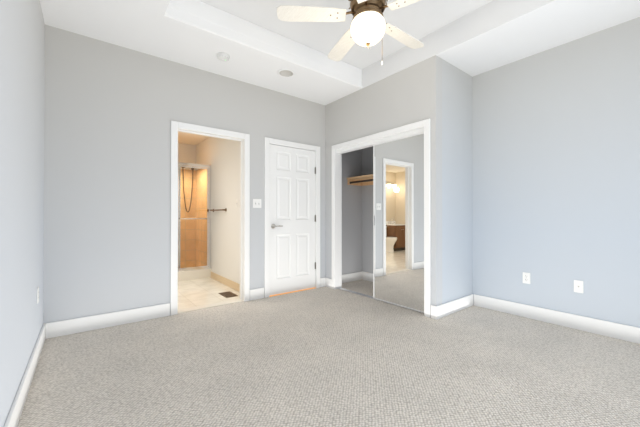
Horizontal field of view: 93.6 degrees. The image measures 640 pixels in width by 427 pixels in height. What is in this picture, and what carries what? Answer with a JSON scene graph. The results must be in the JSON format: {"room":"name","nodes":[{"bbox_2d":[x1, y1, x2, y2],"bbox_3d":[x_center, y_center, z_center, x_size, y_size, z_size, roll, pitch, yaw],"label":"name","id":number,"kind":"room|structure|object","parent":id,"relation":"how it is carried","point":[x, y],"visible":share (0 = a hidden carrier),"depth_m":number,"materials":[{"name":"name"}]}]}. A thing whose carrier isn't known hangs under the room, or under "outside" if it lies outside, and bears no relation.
{"room":"empty bedroom","nodes":[
{"label":"empty bedroom","id":0,"kind":"room"},
{"bbox_2d":[0,0,44,426],"bbox_3d":[-1.158,-0.490,0.925,0.120,3.150,4.220,0,0,-38],"label":"wall","id":1,"kind":"structure","parent":0,"point":[22,48],"depth_m":1.67,"materials":[{"name":"grey paint"}]},
{"bbox_2d":[4,323,45,426],"bbox_3d":[-1.142,1.018,1.006,0.016,0.135,4.100,0,0,-38],"label":"baseboard","id":2,"kind":"structure","parent":1,"relation":"attached to","point":[14,415],"depth_m":1.75,"materials":[{"name":"white paint"}]},
{"bbox_2d":[37,287,38,303],"bbox_3d":[-2.148,0.622,2.290,0.008,0.115,0.070,0,0,-38],"label":"outlet","id":3,"kind":"object","parent":1,"relation":"attached to","point":[37,295],"visible":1,"depth_m":2.27,"materials":[{"name":"white plastic"}]},
{"bbox_2d":[178,143,195,163],"bbox_3d":[-2.905,-1.146,5.617,1.340,0.590,0.120,0,0,-38],"label":"wall","id":4,"kind":"structure","parent":0,"point":[186,153],"depth_m":5.80,"materials":[{"name":"white paint"}]},
{"bbox_2d":[178,132,208,144],"bbox_3d":[-3.198,-1.400,3.816,4.020,0.100,2.600,0,0,-38],"label":"ceiling","id":5,"kind":"structure","parent":0,"point":[189,138],"depth_m":5.38,"materials":[{"name":"white paint"}]},
{"bbox_2d":[43,25,361,323],"bbox_3d":[-0.887,-0.275,3.890,3.960,2.750,0.120,0,0,-38],"label":"wall","id":6,"kind":"structure","parent":0,"point":[112,112],"depth_m":3.01,"materials":[{"name":"grey paint"}]},
{"bbox_2d":[46,277,325,338],"bbox_3d":[-1.154,1.031,3.588,3.144,0.135,0.016,0,0,-38],"label":"baseboard","id":7,"kind":"structure","parent":6,"relation":"in","point":[75,325],"depth_m":2.90,"materials":[{"name":"white paint"}]},
{"bbox_2d":[170,121,249,314],"bbox_3d":[-1.290,0.049,3.568,0.910,2.100,0.152,0,0,-38],"label":"door frame","id":8,"kind":"structure","parent":6,"relation":"attached to","point":[175,125],"depth_m":3.59,"materials":[{"name":"white paint"}]},
{"bbox_2d":[253,199,260,207],"bbox_3d":[-0.806,-0.130,3.866,0.116,0.115,0.015,0,0,-38],"label":"light switch","id":9,"kind":"object","parent":6,"relation":"attached to","point":[256,203],"visible":1,"depth_m":3.87,"materials":[{"name":"white plastic"}]},
{"bbox_2d":[264,137,319,297],"bbox_3d":[-0.400,0.052,4.256,0.920,2.100,0.140,0,0,-38],"label":"door frame","id":10,"kind":"structure","parent":6,"relation":"attached to","point":[268,142],"depth_m":4.06,"materials":[{"name":"white paint"}]},
{"bbox_2d":[269,144,315,295],"bbox_3d":[-0.361,0.084,4.214,0.783,2.012,0.096,0,0,-38],"label":"entry door","id":11,"kind":"structure","parent":6,"relation":"in","point":[292,221],"depth_m":4.20,"materials":[{"name":"white paint"}]},
{"bbox_2d":[196,137,210,164],"bbox_3d":[-2.123,-1.146,5.606,0.120,0.590,0.860,0,0,-38],"label":"wall","id":12,"kind":"structure","parent":0,"point":[203,152],"depth_m":5.50,"materials":[{"name":"white paint"}]},
{"bbox_2d":[178,277,239,309],"bbox_3d":[-3.245,1.157,3.766,3.900,0.125,2.600,0,0,-38],"label":"floor","id":13,"kind":"structure","parent":0,"point":[198,292],"depth_m":4.17,"materials":[{"name":"beige tile"}]},
{"bbox_2d":[178,162,210,281],"bbox_3d":[-2.581,0.070,5.196,1.092,2.064,0.925,0,0,-38],"label":"shower enclosure","id":14,"kind":"object","parent":13,"relation":"on","point":[194,222],"visible":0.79,"depth_m":5.04,"materials":[{"name":"clear glass"}]},
{"bbox_2d":[219,291,237,297],"bbox_3d":[-1.242,1.093,4.062,0.160,0.006,0.300,0,0,-38],"label":"floor vent","id":15,"kind":"object","parent":13,"relation":"in","point":[227,294],"visible":1,"depth_m":4.05,"materials":[{"name":"brown metal"}]},
{"bbox_2d":[211,137,239,283],"bbox_3d":[-1.359,-0.171,4.624,0.120,2.550,1.620,0,0,-38],"label":"wall","id":16,"kind":"structure","parent":0,"point":[225,193],"depth_m":4.66,"materials":[{"name":"white paint"}]},
{"bbox_2d":[210,208,226,211],"bbox_3d":[-1.651,-0.055,4.846,0.064,0.052,0.622,0,0,-38],"label":"towel rail","id":17,"kind":"object","parent":16,"relation":"attached to","point":[225,209],"visible":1,"depth_m":4.69,"materials":[{"name":"brown metal"}]},
{"bbox_2d":[211,272,239,291],"bbox_3d":[-1.398,1.046,4.560,0.012,0.105,1.558,0,0,-38],"label":"baseboard","id":18,"kind":"structure","parent":16,"relation":"attached to","point":[228,282],"depth_m":4.56,"materials":[{"name":"beige tile"}]},
{"bbox_2d":[178,287,314,313],"bbox_3d":[-0.851,1.156,3.901,1.920,0.128,0.134,0,0,-38],"label":"threshold","id":19,"kind":"object","parent":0,"point":[207,306],"visible":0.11,"depth_m":3.60,"materials":[{"name":"beige stone"}]},
{"bbox_2d":[17,280,639,426],"bbox_3d":[0.449,1.151,2.172,4.200,0.120,4.220,0,0,-38],"label":"floor","id":20,"kind":"structure","parent":0,"point":[323,357],"depth_m":2.07,"materials":[{"name":"grey carpet"}]},
{"bbox_2d":[40,0,639,104],"bbox_3d":[0.422,-1.858,2.320,4.080,0.400,4.220,0,0,-38],"label":"ceiling","id":21,"kind":"structure","parent":0,"point":[197,34],"depth_m":2.87,"materials":[{"name":"white paint"}]},
{"bbox_2d":[216,52,229,61],"bbox_3d":[-1.014,-1.633,3.150,0.136,0.040,0.136,0,0,-38],"label":"smoke detector","id":22,"kind":"object","parent":21,"relation":"attached to","point":[222,56],"visible":1,"depth_m":3.12,"materials":[{"name":"white plastic"}]},
{"bbox_2d":[277,69,294,76],"bbox_3d":[-0.398,-1.683,3.531,0.210,0.077,0.210,0,0,-38],"label":"recessed light","id":23,"kind":"object","parent":21,"relation":"in","point":[285,73],"visible":0.67,"depth_m":3.58,"materials":[{"name":"white paint"}]},
{"bbox_2d":[199,0,492,69],"bbox_3d":[0.649,-1.985,1.933,2.360,0.150,3.330,0,0,-38],"label":"ceiling","id":24,"kind":"structure","parent":0,"point":[418,20],"depth_m":2.98,"materials":[{"name":"white paint"}]},
{"bbox_2d":[277,0,423,64],"bbox_3d":[0.391,-1.506,2.245,1.230,0.803,1.283,0,0,-38],"label":"ceiling fan","id":25,"kind":"object","parent":24,"relation":"hanging from","point":[369,27],"visible":1,"depth_m":2.17,"materials":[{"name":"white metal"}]},
{"bbox_2d":[325,55,441,305],"bbox_3d":[0.691,-0.275,3.885,0.120,2.750,1.830,0,0,-38],"label":"wall","id":26,"kind":"structure","parent":0,"point":[410,95],"depth_m":3.48,"materials":[{"name":"grey paint"}]},
{"bbox_2d":[332,119,430,317],"bbox_3d":[0.717,0.050,3.834,0.140,2.100,1.600,0,0,-38],"label":"door frame","id":27,"kind":"structure","parent":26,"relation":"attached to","point":[338,219],"depth_m":3.73,"materials":[{"name":"white paint"}]},
{"bbox_2d":[337,128,423,313],"bbox_3d":[0.728,0.085,3.843,0.080,2.029,1.458,0,0,-38],"label":"mirrored sliding door","id":28,"kind":"structure","parent":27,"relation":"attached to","point":[398,220],"depth_m":3.55,"materials":[{"name":"silver mirror"}]},
{"bbox_2d":[442,59,472,303],"bbox_3d":[1.532,-0.277,3.457,0.680,2.750,0.120,0,0,-38],"label":"wall","id":29,"kind":"structure","parent":0,"point":[457,239],"depth_m":3.39,"materials":[{"name":"grey paint"}]},
{"bbox_2d":[362,0,553,87],"bbox_3d":[1.577,-1.782,2.657,0.004,0.248,3.330,0,0,-38],"label":"tray ceiling side","id":30,"kind":"structure","parent":0,"point":[486,18],"depth_m":2.98,"materials":[{"name":"white paint"}]},
{"bbox_2d":[325,271,639,343],"bbox_3d":[1.651,1.029,3.188,0.816,0.135,4.100,0,0,-38],"label":"baseboard","id":31,"kind":"structure","parent":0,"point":[356,276],"depth_m":3.11,"materials":[{"name":"white paint"}]},
{"bbox_2d":[362,17,639,327],"bbox_3d":[2.018,-0.277,3.482,0.124,2.750,4.340,0,0,-38],"label":"wall","id":32,"kind":"structure","parent":0,"point":[556,168],"depth_m":2.95,"materials":[{"name":"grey paint"}]},
{"bbox_2d":[347,174,372,185],"bbox_3d":[1.094,-0.522,4.278,0.358,0.109,1.706,0,0,-38],"label":"shelf","id":33,"kind":"object","parent":32,"relation":"attached to","point":[364,180],"visible":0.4,"depth_m":4.83,"materials":[{"name":"brown wood"}]},
{"bbox_2d":[523,272,529,283],"bbox_3d":[2.179,0.682,3.171,0.008,0.115,0.070,0,0,-38],"label":"outlet","id":34,"kind":"object","parent":32,"relation":"attached to","point":[526,278],"visible":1,"depth_m":3.17,"materials":[{"name":"white plastic"}]},
{"bbox_2d":[574,280,583,292],"bbox_3d":[2.439,0.690,2.835,0.010,0.115,0.070,0,0,-38],"label":"outlet plate","id":35,"kind":"object","parent":32,"relation":"attached to","point":[578,286],"visible":1,"depth_m":2.83,"materials":[{"name":"white plastic"}]}
]}

